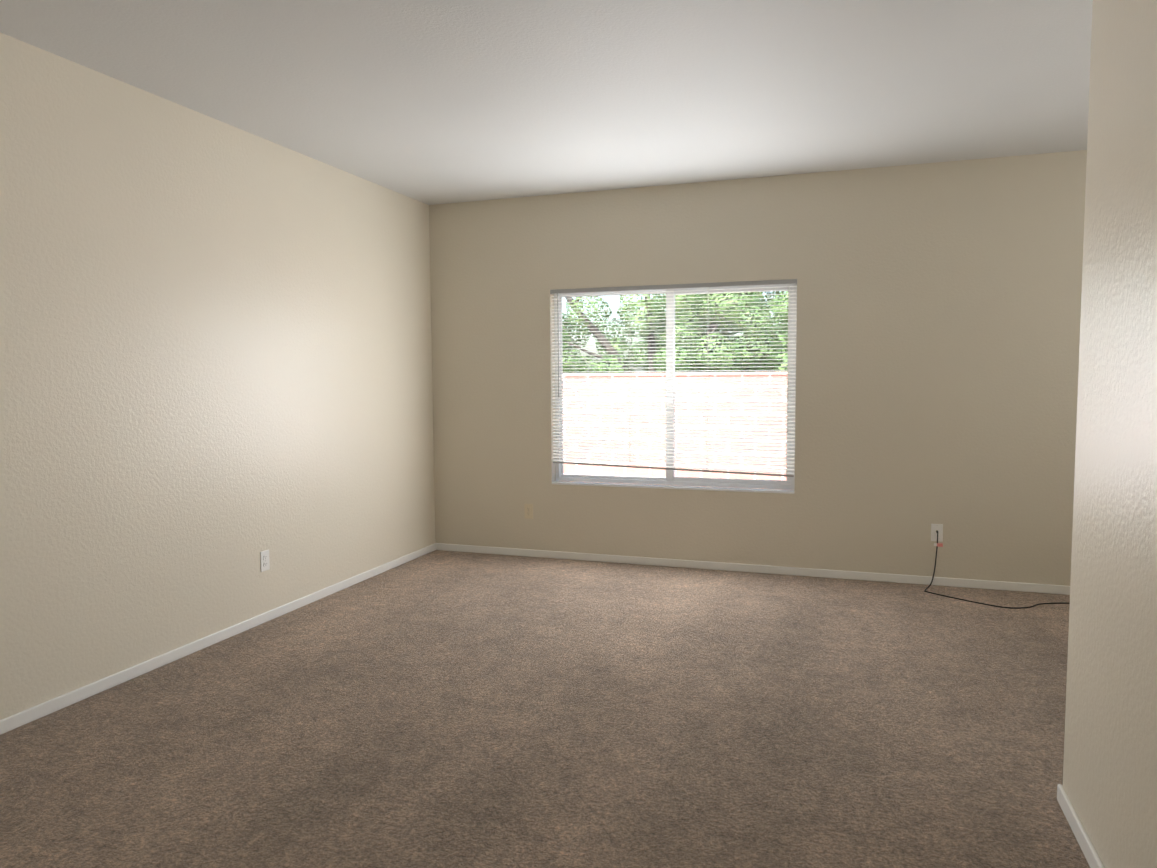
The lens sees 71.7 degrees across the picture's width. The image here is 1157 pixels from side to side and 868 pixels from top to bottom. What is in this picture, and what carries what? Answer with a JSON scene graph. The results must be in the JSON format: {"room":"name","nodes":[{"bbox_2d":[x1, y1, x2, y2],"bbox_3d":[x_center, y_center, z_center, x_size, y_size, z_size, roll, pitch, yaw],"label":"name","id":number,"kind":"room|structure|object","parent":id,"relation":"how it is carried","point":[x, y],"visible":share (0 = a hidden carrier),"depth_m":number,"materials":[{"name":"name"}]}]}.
{"room":"empty room","nodes":[
{"label":"empty room","id":0,"kind":"room"},
{"bbox_2d":[0,33,434,719],"bbox_3d":[-2.370,-0.173,2.927,0.160,2.700,7.487,1,4,19],"label":"wall","id":1,"kind":"structure","parent":0,"point":[214,357],"depth_m":3.92,"materials":[{"name":"paint"}]},
{"bbox_2d":[0,543,435,734],"bbox_3d":[-2.280,1.147,2.994,0.013,0.056,7.167,1,4,19],"label":"baseboard","id":2,"kind":"structure","parent":1,"relation":"attached to","point":[19,719],"depth_m":3.94,"materials":[{"name":"white wood"}]},
{"bbox_2d":[260,550,269,571],"bbox_3d":[-1.764,0.714,4.508,0.008,0.115,0.070,1,4,19],"label":"outlet","id":3,"kind":"object","parent":1,"relation":"attached to","point":[264,560],"visible":1,"depth_m":4.50,"materials":[{"name":"white plastic"}]},
{"bbox_2d":[263,555,267,566],"bbox_3d":[-1.763,0.714,4.508,0.004,0.064,0.035,1,4,19],"label":"receptacle","id":4,"kind":"object","parent":3,"relation":"attached to","point":[265,557],"depth_m":4.51,"materials":[{"name":"white plastic"}]},
{"bbox_2d":[0,550,1089,867],"bbox_3d":[0.841,1.280,1.948,6.920,0.100,7.487,1,4,19],"label":"floor","id":5,"kind":"structure","parent":0,"point":[438,708],"depth_m":3.08,"materials":[{"name":"carpet"}]},
{"bbox_2d":[924,532,1069,608],"bbox_3d":[3.110,0.837,4.688,1.983,0.361,0.417,1,4,19],"label":"cord","id":6,"kind":"object","parent":5,"relation":"on","point":[937,544],"visible":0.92,"depth_m":4.87,"materials":[{"name":"black plastic"}]},
{"bbox_2d":[0,0,1092,204],"bbox_3d":[0.823,-1.538,1.745,6.920,0.150,7.487,1,4,19],"label":"ceiling","id":7,"kind":"structure","parent":0,"point":[431,102],"depth_m":3.60,"materials":[{"name":"paint"}]},
{"bbox_2d":[429,150,1086,585],"bbox_3d":[2.079,-0.372,5.284,6.760,2.700,0.160,1,4,19],"label":"wall","id":8,"kind":"structure","parent":0,"point":[937,336],"depth_m":5.32,"materials":[{"name":"paint"}]},
{"bbox_2d":[524,504,532,518],"bbox_3d":[-0.380,0.590,6.098,0.070,0.115,0.008,1,4,19],"label":"electrical outlet plate","id":9,"kind":"object","parent":8,"relation":"attached to","point":[528,511],"visible":1,"depth_m":6.10,"materials":[{"name":"beige plastic"}]},
{"bbox_2d":[552,481,794,493],"bbox_3d":[0.649,0.384,5.782,1.768,0.015,0.089,1,4,19],"label":"window sill","id":10,"kind":"structure","parent":8,"relation":"attached to","point":[676,487],"depth_m":5.75,"materials":[{"name":"white"}]},
{"bbox_2d":[554,284,796,489],"bbox_3d":[0.668,-0.345,5.801,1.768,1.436,0.069,1,4,19],"label":"window","id":11,"kind":"structure","parent":8,"relation":"in","point":[672,479],"depth_m":5.76,"materials":[{"name":"white"}]},
{"bbox_2d":[550,279,796,476],"bbox_3d":[0.636,-0.388,5.704,1.766,1.337,0.058,1,4,19],"label":"window blinds","id":12,"kind":"object","parent":11,"relation":"attached to","point":[708,285],"visible":0.98,"depth_m":5.68,"materials":[{"name":"white plastic"}]},
{"bbox_2d":[436,543,1069,594],"bbox_3d":[1.991,0.951,5.321,6.587,0.056,0.013,1,4,19],"label":"baseboard","id":13,"kind":"structure","parent":8,"relation":"attached to","point":[959,582],"depth_m":5.53,"materials":[{"name":"white wood"}]},
{"bbox_2d":[931,524,942,541],"bbox_3d":[2.318,0.640,5.174,0.070,0.115,0.037,1,4,19],"label":"outlet plate","id":14,"kind":"object","parent":8,"relation":"attached to","point":[936,528],"visible":0.85,"depth_m":5.19,"materials":[{"name":"white plastic"}]},
{"bbox_2d":[1063,0,1156,867],"bbox_3d":[0.887,-0.004,0.288,0.160,2.700,4.560,1,4,19],"label":"wall","id":15,"kind":"structure","parent":0,"point":[1110,767],"depth_m":2.03,"materials":[{"name":"paint"}]},
{"bbox_2d":[1057,784,1103,867],"bbox_3d":[0.842,1.307,0.493,0.013,0.056,4.413,1,4,19],"label":"baseboard","id":16,"kind":"structure","parent":15,"relation":"attached to","point":[1083,839],"depth_m":2.34,"materials":[{"name":"white wood"}]},
{"label":"outside","id":17,"kind":"structure","parent":0,"visible":0},
{"bbox_3d":[7.561,-0.076,24.317,55.000,0.200,39.273,1,4,19],"label":"ground","id":18,"kind":"structure","parent":17,"visible":0},
{"bbox_2d":[562,291,763,372],"bbox_3d":[1.646,-1.877,14.122,5.880,5.081,2.972,1,4,19],"label":"tree","id":19,"kind":"object","parent":18,"relation":"on","point":[598,334],"depth_m":13.54,"materials":[{"name":"green plant"}]},
{"bbox_2d":[562,313,787,372],"bbox_3d":[1.866,-1.547,14.102,15.615,4.385,3.336,1,4,19],"label":"tree","id":20,"kind":"object","parent":18,"relation":"on","point":[602,364],"depth_m":13.30,"materials":[{"name":"green plant"}]},
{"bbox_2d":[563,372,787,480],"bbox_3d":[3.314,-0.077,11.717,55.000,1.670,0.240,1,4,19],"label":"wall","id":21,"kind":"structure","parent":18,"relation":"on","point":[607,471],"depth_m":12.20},
{"bbox_2d":[651,290,788,372],"bbox_3d":[3.778,-1.733,13.386,5.598,4.847,3.215,1,4,19],"label":"tree","id":22,"kind":"object","parent":18,"relation":"on","point":[724,338],"depth_m":13.05,"materials":[{"name":"green plant"}]}
]}

